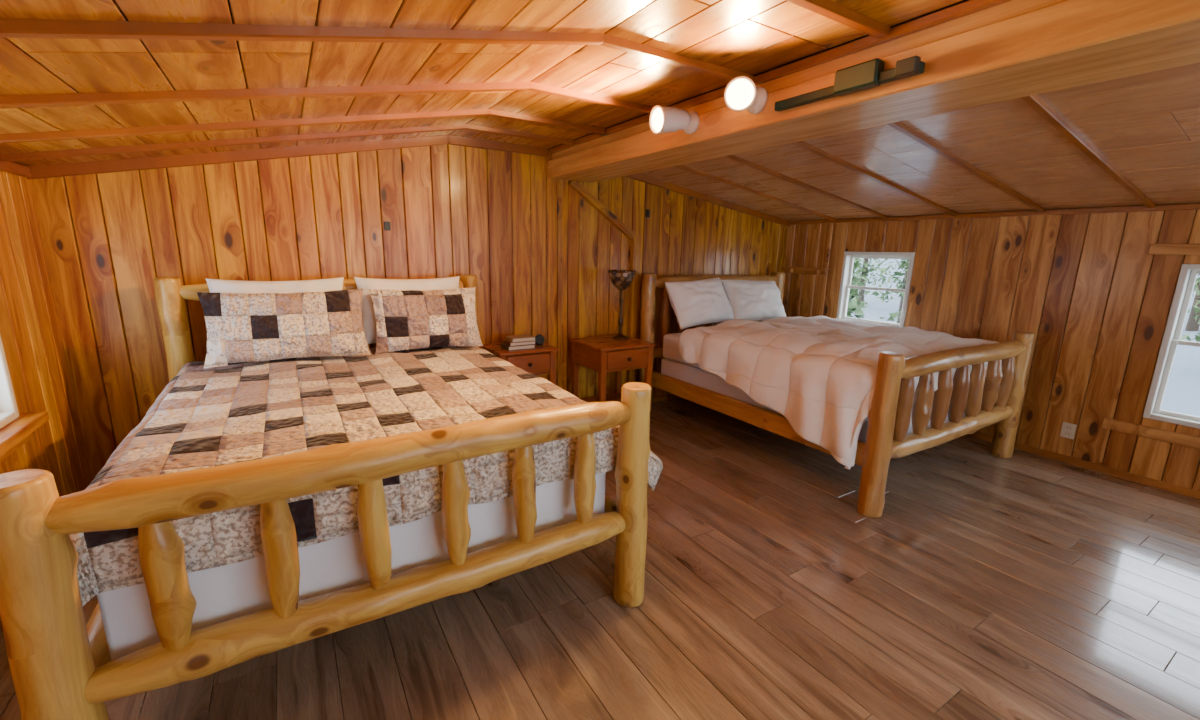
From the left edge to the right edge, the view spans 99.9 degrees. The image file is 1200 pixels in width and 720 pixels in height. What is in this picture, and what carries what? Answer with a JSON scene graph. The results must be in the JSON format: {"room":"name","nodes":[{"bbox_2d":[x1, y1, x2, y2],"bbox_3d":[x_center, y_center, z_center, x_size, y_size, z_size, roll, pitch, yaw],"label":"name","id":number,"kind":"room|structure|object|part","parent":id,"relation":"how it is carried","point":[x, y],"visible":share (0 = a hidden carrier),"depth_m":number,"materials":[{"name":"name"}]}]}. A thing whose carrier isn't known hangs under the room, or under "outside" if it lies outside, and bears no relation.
{"room":"cabin bedroom","nodes":[
{"label":"cabin bedroom","id":0,"kind":"room"},
{"bbox_2d":[0,170,91,496],"bbox_3d":[-1.565,0.478,0.460,0.118,2.010,5.825,-6,14,-31],"label":"wall","id":1,"kind":"structure","parent":0,"point":[30,332],"depth_m":2.51,"materials":[{"name":"orange wood"}]},
{"bbox_2d":[0,617,2,633],"bbox_3d":[-1.515,1.333,0.664,0.014,0.055,5.585,-6,14,-31],"label":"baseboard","id":2,"kind":"structure","parent":1,"relation":"attached to","point":[1,627],"depth_m":1.96,"materials":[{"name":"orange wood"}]},
{"bbox_2d":[0,162,31,177],"bbox_3d":[-1.474,-0.433,0.279,0.022,0.050,5.575,-6,14,-31],"label":"trim","id":3,"kind":"structure","parent":1,"relation":"attached to","point":[10,167],"depth_m":2.45,"materials":[{"name":"brown wood"}]},
{"bbox_2d":[0,335,48,461],"bbox_3d":[-2.399,-0.033,1.819,0.200,1.000,0.970,-6,14,-31],"label":"frame","id":4,"kind":"object","parent":1,"relation":"attached to","point":[16,429],"visible":1,"depth_m":2.19,"materials":[{"name":"wood"}]},
{"bbox_2d":[29,143,787,480],"bbox_3d":[-0.463,-0.566,4.358,6.220,2.440,0.118,-6,14,-31],"label":"wall","id":5,"kind":"structure","parent":0,"point":[450,210],"depth_m":3.45,"materials":[{"name":"orange wood"}]},
{"bbox_2d":[384,221,390,229],"bbox_3d":[-1.491,-0.941,3.540,0.040,0.060,0.016,-6,14,-31],"label":"light switch","id":6,"kind":"object","parent":5,"relation":"attached to","point":[387,226],"visible":1,"depth_m":3.54,"materials":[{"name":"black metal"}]},
{"bbox_2d":[26,135,789,226],"bbox_3d":[-0.408,-1.456,4.103,6.020,0.489,0.024,-6,14,-31],"label":"trim","id":7,"kind":"structure","parent":5,"relation":"attached to","point":[121,165],"depth_m":3.22,"materials":[{"name":"brown wood"}]},
{"bbox_2d":[557,179,561,387],"bbox_3d":[-0.352,-0.504,4.358,0.040,2.005,0.022,-6,14,-31],"label":"trim","id":8,"kind":"structure","parent":5,"relation":"attached to","point":[559,181],"depth_m":4.31,"materials":[{"name":"orange wood"}]},
{"bbox_2d":[568,180,635,239],"bbox_3d":[0.035,-1.303,4.406,0.693,0.490,0.045,-6,14,-31],"label":"trim","id":9,"kind":"structure","parent":5,"relation":"attached to","point":[574,184],"depth_m":4.37,"materials":[{"name":"orange wood"}]},
{"bbox_2d":[626,236,639,382],"bbox_3d":[0.311,-0.368,4.791,0.070,1.580,0.052,-6,14,-31],"label":"trim","id":10,"kind":"structure","parent":5,"relation":"attached to","point":[635,244],"depth_m":4.72,"materials":[{"name":"orange wood"}]},
{"bbox_2d":[645,209,649,216],"bbox_3d":[0.445,-1.356,4.664,0.045,0.070,0.027,-6,14,-31],"label":"wall thermostat","id":11,"kind":"object","parent":5,"relation":"attached to","point":[647,214],"visible":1,"depth_m":4.65,"materials":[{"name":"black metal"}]},
{"bbox_2d":[652,394,680,401],"bbox_3d":[-0.450,0.514,4.535,5.940,0.055,0.014,-6,14,-31],"label":"baseboard","id":12,"kind":"structure","parent":5,"relation":"attached to","point":[669,396],"depth_m":5.20,"materials":[{"name":"orange wood"}]},
{"bbox_2d":[0,398,1199,719],"bbox_3d":[1.012,1.141,2.244,6.220,0.140,5.825,-6,14,-31],"label":"floor","id":13,"kind":"structure","parent":0,"point":[1024,585],"depth_m":2.12,"materials":[{"name":"laminate"}]},
{"bbox_2d":[0,275,650,719],"bbox_3d":[-1.160,0.294,2.536,1.874,1.305,2.297,-6,14,-31],"label":"bed","id":14,"kind":"object","parent":13,"relation":"on","point":[62,667],"visible":0.56,"depth_m":1.43,"materials":[{"name":"beige wood"}]},
{"bbox_3d":[-1.331,0.742,1.235,0.144,0.974,0.143,-6,14,-31],"label":"post","id":15,"kind":"part","parent":14,"relation":"part of","materials":[{"name":"wood"}]},
{"bbox_3d":[-1.895,0.690,2.163,0.125,0.122,2.069,-6,14,-31],"label":"rail","id":16,"kind":"part","parent":14,"relation":"part of","materials":[{"name":"brown wood"}]},
{"bbox_3d":[-2.459,0.171,2.985,0.145,1.305,0.141,-6,14,-31],"label":"post","id":17,"kind":"part","parent":14,"relation":"part of","materials":[{"name":"yellow wood"}]},
{"bbox_3d":[-1.710,-0.468,3.305,1.655,0.126,0.130,-6,14,-31],"label":"head rail","id":18,"kind":"part","parent":14,"relation":"part of","materials":[{"name":"yellow wood"}]},
{"bbox_3d":[-0.588,0.287,1.596,1.655,0.140,0.136,-6,14,-31],"label":"foot rail","id":19,"kind":"part","parent":14,"relation":"part of","materials":[{"name":"beige wood"}]},
{"bbox_3d":[-0.602,0.758,1.706,1.655,0.130,0.131,-6,14,-31],"label":"foot rail","id":20,"kind":"part","parent":14,"relation":"part of","materials":[{"name":"wood"}]},
{"bbox_3d":[-0.990,0.008,3.873,0.149,1.305,0.140,-6,14,-31],"label":"post","id":21,"kind":"part","parent":14,"relation":"part of","materials":[{"name":"yellow wood"}]},
{"bbox_3d":[-0.431,0.530,3.052,0.120,0.124,2.069,-6,14,-31],"label":"rail","id":22,"kind":"part","parent":14,"relation":"part of","materials":[{"name":"brown wood"}]},
{"bbox_3d":[0.132,0.579,2.125,0.148,0.974,0.140,-6,14,-31],"label":"post","id":23,"kind":"part","parent":14,"relation":"part of","materials":[{"name":"beige wood"}]},
{"bbox_3d":[-1.166,0.501,2.584,1.560,0.210,1.920,-6,14,-31],"label":"box spring","id":24,"kind":"object","parent":14,"relation":"on","visible":0},
{"bbox_2d":[97,472,605,660],"bbox_3d":[-1.153,0.447,2.552,1.606,0.400,1.926,-6,14,-31],"label":"mattress","id":25,"kind":"object","parent":24,"relation":"on","point":[235,590],"visible":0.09,"depth_m":1.62,"materials":[{"name":"fabric"}]},
{"bbox_2d":[481,343,557,384],"bbox_3d":[-0.641,0.257,4.063,0.490,0.750,0.425,-6,14,-31],"label":"nightstand","id":26,"kind":"object","parent":13,"relation":"on","point":[540,360],"visible":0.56,"depth_m":3.89,"materials":[{"name":"brown wood"}]},
{"bbox_2d":[501,334,535,350],"bbox_3d":[-0.634,-0.138,3.907,0.225,0.090,0.160,-6,14,-31],"label":"book stack","id":27,"kind":"object","parent":26,"relation":"on","point":[514,342],"visible":1,"depth_m":3.85,"materials":[{"name":"paper"}]},
{"bbox_3d":[-0.545,0.031,3.865,0.350,0.148,0.020,-6,14,-31],"label":"drawer","id":28,"kind":"part","parent":26,"relation":"part of","materials":[{"name":"brown wood"}]},
{"bbox_2d":[535,334,544,344],"bbox_3d":[-0.486,-0.163,4.048,0.082,0.085,0.060,-2,13,-14],"label":"alarm clock","id":29,"kind":"object","parent":26,"relation":"on","point":[539,338],"visible":0.91,"depth_m":4.02,"materials":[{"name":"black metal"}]},
{"bbox_3d":[-0.386,0.281,4.045,0.050,0.722,0.050,-6,14,-31],"label":"leg","id":30,"kind":"part","parent":26,"relation":"part of","materials":[{"name":"brown wood"}]},
{"bbox_2d":[570,335,654,404],"bbox_3d":[0.101,0.206,4.370,0.540,0.750,0.535,-6,14,-31],"label":"nightstand","id":31,"kind":"object","parent":13,"relation":"on","point":[593,353],"visible":0.77,"depth_m":4.19,"materials":[{"name":"brown wood"}]},
{"bbox_3d":[-0.222,0.195,4.455,0.050,0.722,0.050,-6,14,-31],"label":"leg","id":32,"kind":"part","parent":31,"relation":"part of","materials":[{"name":"brown wood"}]},
{"bbox_2d":[579,393,620,402],"bbox_3d":[0.089,0.383,4.424,0.490,0.020,0.480,-6,14,-31],"label":"shelf","id":33,"kind":"object","parent":31,"relation":"attached to","point":[614,396],"depth_m":4.54,"materials":[{"name":"brown wood"}]},
{"bbox_3d":[0.014,0.281,4.082,0.050,0.722,0.050,-6,14,-31],"label":"leg","id":34,"kind":"part","parent":31,"relation":"part of","materials":[{"name":"brown wood"}]},
{"bbox_3d":[0.170,0.151,4.693,0.050,0.722,0.050,-6,14,-31],"label":"leg","id":35,"kind":"part","parent":31,"relation":"part of","materials":[{"name":"brown wood"}]},
{"bbox_2d":[608,270,636,339],"bbox_3d":[0.183,-0.477,4.371,0.250,0.588,0.250,-6,14,-31],"label":"table lamp","id":36,"kind":"object","parent":31,"relation":"on","point":[621,279],"visible":1,"depth_m":4.28,"materials":[{"name":"brown metal"}]},
{"bbox_3d":[0.188,-0.683,4.326,0.250,0.168,0.250,-6,14,-31],"label":"lamp shade","id":37,"kind":"part","parent":36,"relation":"part of","materials":[{"name":"brown glass"}]},
{"bbox_3d":[0.226,-0.010,4.126,0.400,0.148,0.020,-6,14,-31],"label":"drawer","id":38,"kind":"part","parent":31,"relation":"part of","materials":[{"name":"brown wood"}]},
{"bbox_3d":[0.406,0.237,4.320,0.050,0.722,0.050,-6,14,-31],"label":"leg","id":39,"kind":"part","parent":31,"relation":"part of","materials":[{"name":"brown wood"}]},
{"bbox_2d":[639,272,1035,517],"bbox_3d":[1.789,-0.023,4.270,1.935,1.305,2.399,-6,14,-31],"label":"bed","id":40,"kind":"object","parent":13,"relation":"on","point":[996,396],"visible":0.59,"depth_m":3.34,"materials":[{"name":"brown wood"}]},
{"bbox_3d":[0.441,-0.153,4.744,0.146,1.305,0.146,-6,14,-31],"label":"post","id":41,"kind":"part","parent":40,"relation":"part of","materials":[{"name":"brown wood"}]},
{"bbox_3d":[1.196,-0.142,5.221,1.708,0.126,0.122,-6,14,-31],"label":"head rail","id":42,"kind":"part","parent":40,"relation":"part of","materials":[{"name":"brown wood"}]},
{"bbox_3d":[1.207,-0.793,5.083,1.708,0.134,0.130,-6,14,-31],"label":"head rail","id":43,"kind":"part","parent":40,"relation":"part of","materials":[{"name":"brown wood"}]},
{"bbox_3d":[1.025,0.367,3.876,0.056,0.140,2.150,-6,14,-31],"label":"rail","id":44,"kind":"part","parent":40,"relation":"part of","materials":[{"name":"brown wood"}]},
{"bbox_3d":[1.952,-0.322,5.662,0.145,1.305,0.144,-6,14,-31],"label":"post","id":45,"kind":"part","parent":40,"relation":"part of","materials":[{"name":"brown wood"}]},
{"bbox_2d":[661,358,964,442],"bbox_3d":[1.780,0.194,4.318,1.605,0.190,2.020,-6,14,-31],"label":"box spring","id":46,"kind":"object","parent":40,"relation":"on","point":[678,370],"visible":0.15,"depth_m":4.19,"materials":[{"name":"fabric"}]},
{"bbox_2d":[663,333,867,417],"bbox_3d":[1.784,-0.016,4.272,1.605,0.230,2.020,-6,14,-31],"label":"mattress","id":47,"kind":"object","parent":46,"relation":"on","point":[670,341],"visible":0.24,"depth_m":4.57,"materials":[{"name":"fabric"}]},
{"bbox_2d":[665,277,733,329],"bbox_3d":[0.937,-0.537,4.686,0.752,0.439,0.337,-6,14,-31],"label":"pillow","id":48,"kind":"object","parent":47,"relation":"on","point":[705,301],"visible":1,"depth_m":4.54,"materials":[{"name":"white fabric"}]},
{"bbox_2d":[721,280,786,320],"bbox_3d":[1.555,-0.597,5.068,0.744,0.412,0.345,-6,14,-31],"label":"pillow","id":49,"kind":"object","parent":47,"relation":"on","point":[748,300],"visible":0.84,"depth_m":4.95,"materials":[{"name":"white fabric"}]},
{"bbox_2d":[679,316,1001,469],"bbox_3d":[1.897,0.074,4.070,1.986,0.699,1.750,-6,14,-31],"label":"comforter","id":50,"kind":"object","parent":40,"relation":"on","point":[819,373],"visible":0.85,"depth_m":3.43,"materials":[{"name":"fabric"}]},
{"bbox_3d":[1.617,0.438,2.911,0.149,0.974,0.144,-6,14,-31],"label":"post","id":51,"kind":"part","parent":40,"relation":"part of","materials":[{"name":"brown wood"}]},
{"bbox_3d":[2.374,0.465,3.393,1.708,0.133,0.135,-6,14,-31],"label":"foot rail","id":52,"kind":"part","parent":40,"relation":"part of","materials":[{"name":"brown wood"}]},
{"bbox_3d":[2.382,-0.019,3.291,1.708,0.135,0.141,-6,14,-31],"label":"foot rail","id":53,"kind":"part","parent":40,"relation":"part of","materials":[{"name":"brown wood"}]},
{"bbox_3d":[3.131,0.269,3.829,0.141,0.974,0.141,5,13,18],"label":"post","id":54,"kind":"part","parent":40,"relation":"part of","materials":[{"name":"brown wood"}]},
{"bbox_2d":[0,0,1199,220],"bbox_3d":[1.055,-1.029,1.773,6.220,0.580,5.825,-6,14,-31],"label":"ceiling","id":55,"kind":"structure","parent":0,"point":[1146,125],"depth_m":2.12,"materials":[{"name":"brown wood"}]},
{"bbox_2d":[0,124,572,161],"bbox_3d":[-1.486,-1.253,2.991,2.998,0.457,0.040,-6,14,-31],"label":"trim","id":56,"kind":"structure","parent":55,"relation":"attached to","point":[24,156],"depth_m":2.74,"materials":[{"name":"brown wood"}]},
{"bbox_2d":[0,109,604,143],"bbox_3d":[-1.254,-1.169,2.627,2.998,0.457,0.040,-6,14,-31],"label":"trim","id":57,"kind":"structure","parent":55,"relation":"attached to","point":[206,127],"depth_m":2.41,"materials":[{"name":"brown wood"}]},
{"bbox_2d":[0,82,652,113],"bbox_3d":[-0.945,-1.057,2.137,2.998,0.457,0.040,-6,14,-31],"label":"ceiling beam","id":58,"kind":"structure","parent":55,"relation":"attached to","point":[35,100],"depth_m":1.95,"materials":[{"name":"brown wood"}]},
{"bbox_2d":[0,18,753,80],"bbox_3d":[-0.593,-0.930,1.581,2.998,0.457,0.040,-6,14,-31],"label":"ceiling beam","id":59,"kind":"structure","parent":55,"relation":"attached to","point":[9,27],"depth_m":1.43,"materials":[{"name":"brown wood"}]},
{"bbox_2d":[675,165,835,220],"bbox_3d":[1.343,-1.512,4.505,2.615,0.421,0.040,-6,14,-31],"label":"trim","id":60,"kind":"structure","parent":55,"relation":"attached to","point":[683,167],"depth_m":4.50,"materials":[{"name":"brown wood"}]},
{"bbox_2d":[723,155,888,218],"bbox_3d":[1.627,-1.410,4.058,2.615,0.421,0.040,-6,14,-31],"label":"trim","id":61,"kind":"structure","parent":55,"relation":"attached to","point":[732,157],"depth_m":4.04,"materials":[{"name":"brown wood"}]},
{"bbox_2d":[786,0,889,38],"bbox_3d":[-0.267,-0.812,1.067,2.998,0.457,0.040,-6,14,-31],"label":"trim","id":62,"kind":"structure","parent":55,"relation":"attached to","point":[832,10],"depth_m":1.66,"materials":[{"name":"brown wood"}]},
{"bbox_2d":[774,55,924,111],"bbox_3d":[0.910,-1.057,1.925,0.060,0.085,0.600,-6,14,-31],"label":"track","id":63,"kind":"object","parent":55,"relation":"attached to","point":[869,74],"visible":1,"depth_m":1.84,"materials":[{"name":"black metal"}]},
{"bbox_2d":[548,0,1199,182],"bbox_3d":[1.220,-1.079,1.866,0.410,0.235,5.585,-6,14,-31],"label":"ceiling beam","id":64,"kind":"structure","parent":55,"relation":"attached to","point":[974,53],"depth_m":1.72,"materials":[{"name":"brown wood"}]},
{"bbox_2d":[649,105,699,133],"bbox_3d":[0.379,-1.222,2.596,0.240,0.138,0.132,-6,14,-31],"label":"spotlight","id":65,"kind":"object","parent":64,"relation":"attached to","point":[662,119],"visible":1,"depth_m":2.55,"materials":[{"name":"white ceramic"}]},
{"bbox_3d":[0.309,-1.213,2.553,0.069,0.105,0.106,-6,14,-31],"label":"bulb","id":66,"kind":"part","parent":65,"relation":"part of","materials":[{"name":"white glass"}]},
{"bbox_2d":[724,76,767,113],"bbox_3d":[0.635,-1.142,2.212,0.154,0.141,0.260,9,14,32],"label":"spotlight","id":67,"kind":"object","parent":64,"relation":"attached to","point":[741,93],"visible":1,"depth_m":2.13,"materials":[{"name":"white ceramic"}]},
{"bbox_3d":[0.595,-1.125,2.143,0.106,0.104,0.070,5,13,17],"label":"bulb","id":68,"kind":"part","parent":67,"relation":"part of","materials":[{"name":"white glass"}]},
{"bbox_2d":[793,141,957,215],"bbox_3d":[1.931,-1.299,3.576,2.615,0.421,0.040,-6,14,-31],"label":"trim","id":69,"kind":"structure","parent":55,"relation":"attached to","point":[802,144],"depth_m":3.54,"materials":[{"name":"brown wood"}]},
{"bbox_2d":[888,122,1045,211],"bbox_3d":[2.241,-1.187,3.087,2.615,0.421,0.040,-6,14,-31],"label":"trim","id":70,"kind":"structure","parent":55,"relation":"attached to","point":[899,126],"depth_m":3.03,"materials":[{"name":"brown wood"}]},
{"bbox_2d":[1021,94,1155,207],"bbox_3d":[2.540,-1.078,2.614,2.615,0.421,0.040,-6,14,-31],"label":"trim","id":71,"kind":"structure","parent":55,"relation":"attached to","point":[1035,102],"depth_m":2.54,"materials":[{"name":"brown wood"}]},
{"bbox_2d":[783,203,1199,490],"bbox_3d":[3.627,-0.102,3.614,0.118,2.010,5.825,-6,14,-31],"label":"wall","id":72,"kind":"structure","parent":0,"point":[1090,290],"depth_m":3.78,"materials":[{"name":"brown wood"}]},
{"bbox_2d":[781,266,829,274],"bbox_3d":[2.240,-0.979,5.533,0.092,0.075,0.560,-6,14,-31],"label":"wall shelf","id":73,"kind":"object","parent":72,"relation":"attached to","point":[795,270],"visible":1,"depth_m":5.51,"materials":[{"name":"brown wood"}]},
{"bbox_2d":[836,252,914,327],"bbox_3d":[2.724,-0.694,4.983,0.128,0.730,0.690,-6,14,-31],"label":"frame","id":74,"kind":"object","parent":72,"relation":"attached to","point":[848,260],"visible":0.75,"depth_m":5.01,"materials":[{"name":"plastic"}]},
{"bbox_2d":[789,203,1199,224],"bbox_3d":[3.597,-1.007,3.357,0.027,0.035,5.575,-6,14,-31],"label":"trim","id":75,"kind":"structure","parent":72,"relation":"attached to","point":[1196,205],"depth_m":3.88,"materials":[{"name":"brown wood"}]},
{"bbox_2d":[1060,422,1076,438],"bbox_3d":[3.516,0.531,3.788,0.012,0.115,0.080,-6,14,-31],"label":"wall outlet","id":76,"kind":"object","parent":72,"relation":"attached to","point":[1068,430],"visible":1,"depth_m":3.79,"materials":[{"name":"plastic"}]},
{"bbox_2d":[966,431,1199,499],"bbox_3d":[3.564,0.765,3.749,0.014,0.055,5.585,-6,14,-31],"label":"baseboard","id":77,"kind":"structure","parent":72,"relation":"attached to","point":[1187,492],"depth_m":3.63,"materials":[{"name":"brown wood"}]},
{"bbox_2d":[1102,417,1199,448],"bbox_3d":[4.313,0.704,2.494,0.024,0.075,2.700,-6,14,-31],"label":"trim","id":78,"kind":"structure","parent":72,"relation":"attached to","point":[1186,440],"depth_m":3.40,"materials":[{"name":"brown wood"}]},
{"bbox_2d":[1142,264,1199,428],"bbox_3d":[3.972,-0.044,3.047,0.128,1.030,0.780,-6,14,-31],"label":"frame","id":79,"kind":"object","parent":72,"relation":"attached to","point":[1188,273],"visible":0.98,"depth_m":3.31,"materials":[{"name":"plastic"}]},
{"bbox_2d":[1148,244,1199,254],"bbox_3d":[4.342,-0.478,2.229,0.024,0.070,2.680,-6,14,-31],"label":"trim","id":80,"kind":"structure","parent":72,"relation":"attached to","point":[1155,249],"depth_m":3.24,"materials":[{"name":"brown wood"}]},
{"label":"outside","id":81,"kind":"structure","parent":0,"visible":0},
{"bbox_2d":[849,258,1199,416],"bbox_3d":[12.604,-1.808,17.811,30.000,5.178,45.000,-6,14,-31],"label":"ground","id":82,"kind":"structure","parent":81,"point":[1182,392],"depth_m":13.66,"materials":[{"name":"white"}]},
{"bbox_2d":[846,258,868,318],"bbox_3d":[6.124,-0.601,13.004,2.020,4.504,2.150,-6,14,-31],"label":"pine tree","id":83,"kind":"object","parent":82,"relation":"on","point":[854,305],"visible":0.12,"depth_m":12.53,"materials":[{"name":"green plant"}]},
{"bbox_2d":[854,258,901,302],"bbox_3d":[11.739,-5.388,22.179,2.800,6.267,2.797,-2,13,-12],"label":"pine tree","id":84,"kind":"object","parent":82,"relation":"on","point":[864,268],"visible":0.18,"depth_m":22.29,"materials":[{"name":"green plant"}]},
{"bbox_2d":[865,259,909,323],"bbox_3d":[11.565,-4.254,18.820,2.901,6.295,2.746,0,12,-4],"label":"pine tree","id":85,"kind":"object","parent":82,"relation":"on","point":[902,264],"visible":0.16,"depth_m":19.17,"materials":[{"name":"green plant"}]},
{"bbox_2d":[879,269,907,321],"bbox_3d":[9.592,-2.116,14.768,2.228,5.294,2.508,-6,14,-31],"label":"pine tree","id":86,"kind":"object","parent":82,"relation":"on","point":[892,315],"visible":0.02,"depth_m":15.11,"materials":[{"name":"green plant"}]},
{"bbox_2d":[1180,307,1199,341],"bbox_3d":[15.029,-1.828,11.559,2.254,4.910,2.164,-6,14,-31],"label":"pine tree","id":87,"kind":"object","parent":82,"relation":"on","point":[1197,337],"visible":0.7,"depth_m":12.57,"materials":[{"name":"green plant"}]},
{"bbox_2d":[1185,274,1199,330],"bbox_3d":[17.769,-3.374,14.607,2.908,5.253,2.609,-6,14,-31],"label":"pine tree","id":88,"kind":"object","parent":82,"relation":"on","point":[1192,325],"visible":0.16,"depth_m":14.98,"materials":[{"name":"green plant"}]},
{"bbox_3d":[-1.162,0.272,2.534,1.560,0.250,1.920,-6,14,-31],"label":"mattress","id":89,"kind":"object","parent":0,"visible":0},
{"bbox_2d":[69,346,662,605],"bbox_3d":[-1.049,0.313,2.563,2.026,0.441,1.970,-6,14,-31],"label":"patchwork quilt","id":90,"kind":"object","parent":89,"relation":"on","point":[228,414],"visible":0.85,"depth_m":1.94,"materials":[{"name":"fabric"}]},
{"bbox_2d":[205,277,343,293],"bbox_3d":[-1.901,-0.274,3.022,0.700,0.427,0.201,-6,14,-31],"label":"pillow","id":91,"kind":"object","parent":90,"relation":"on","point":[332,284],"visible":0.23,"depth_m":2.97,"materials":[{"name":"fabric"}]},
{"bbox_2d":[197,289,370,368],"bbox_3d":[-1.782,-0.199,2.898,0.822,0.394,0.226,-6,14,-31],"label":"patchwork pillow","id":92,"kind":"object","parent":90,"relation":"on","point":[241,327],"visible":1,"depth_m":2.82,"materials":[{"name":"fabric"}]},
{"bbox_2d":[354,276,458,343],"bbox_3d":[-1.265,-0.346,3.413,0.680,0.427,0.206,-6,14,-31],"label":"pillow","id":93,"kind":"object","parent":90,"relation":"on","point":[368,312],"visible":0.25,"depth_m":3.28,"materials":[{"name":"fabric"}]},
{"bbox_2d":[369,287,482,353],"bbox_3d":[-1.135,-0.274,3.327,0.687,0.394,0.244,-6,14,-31],"label":"patchwork pillow","id":94,"kind":"object","parent":90,"relation":"on","point":[408,319],"visible":1,"depth_m":3.25,"materials":[{"name":"fabric"}]}
]}

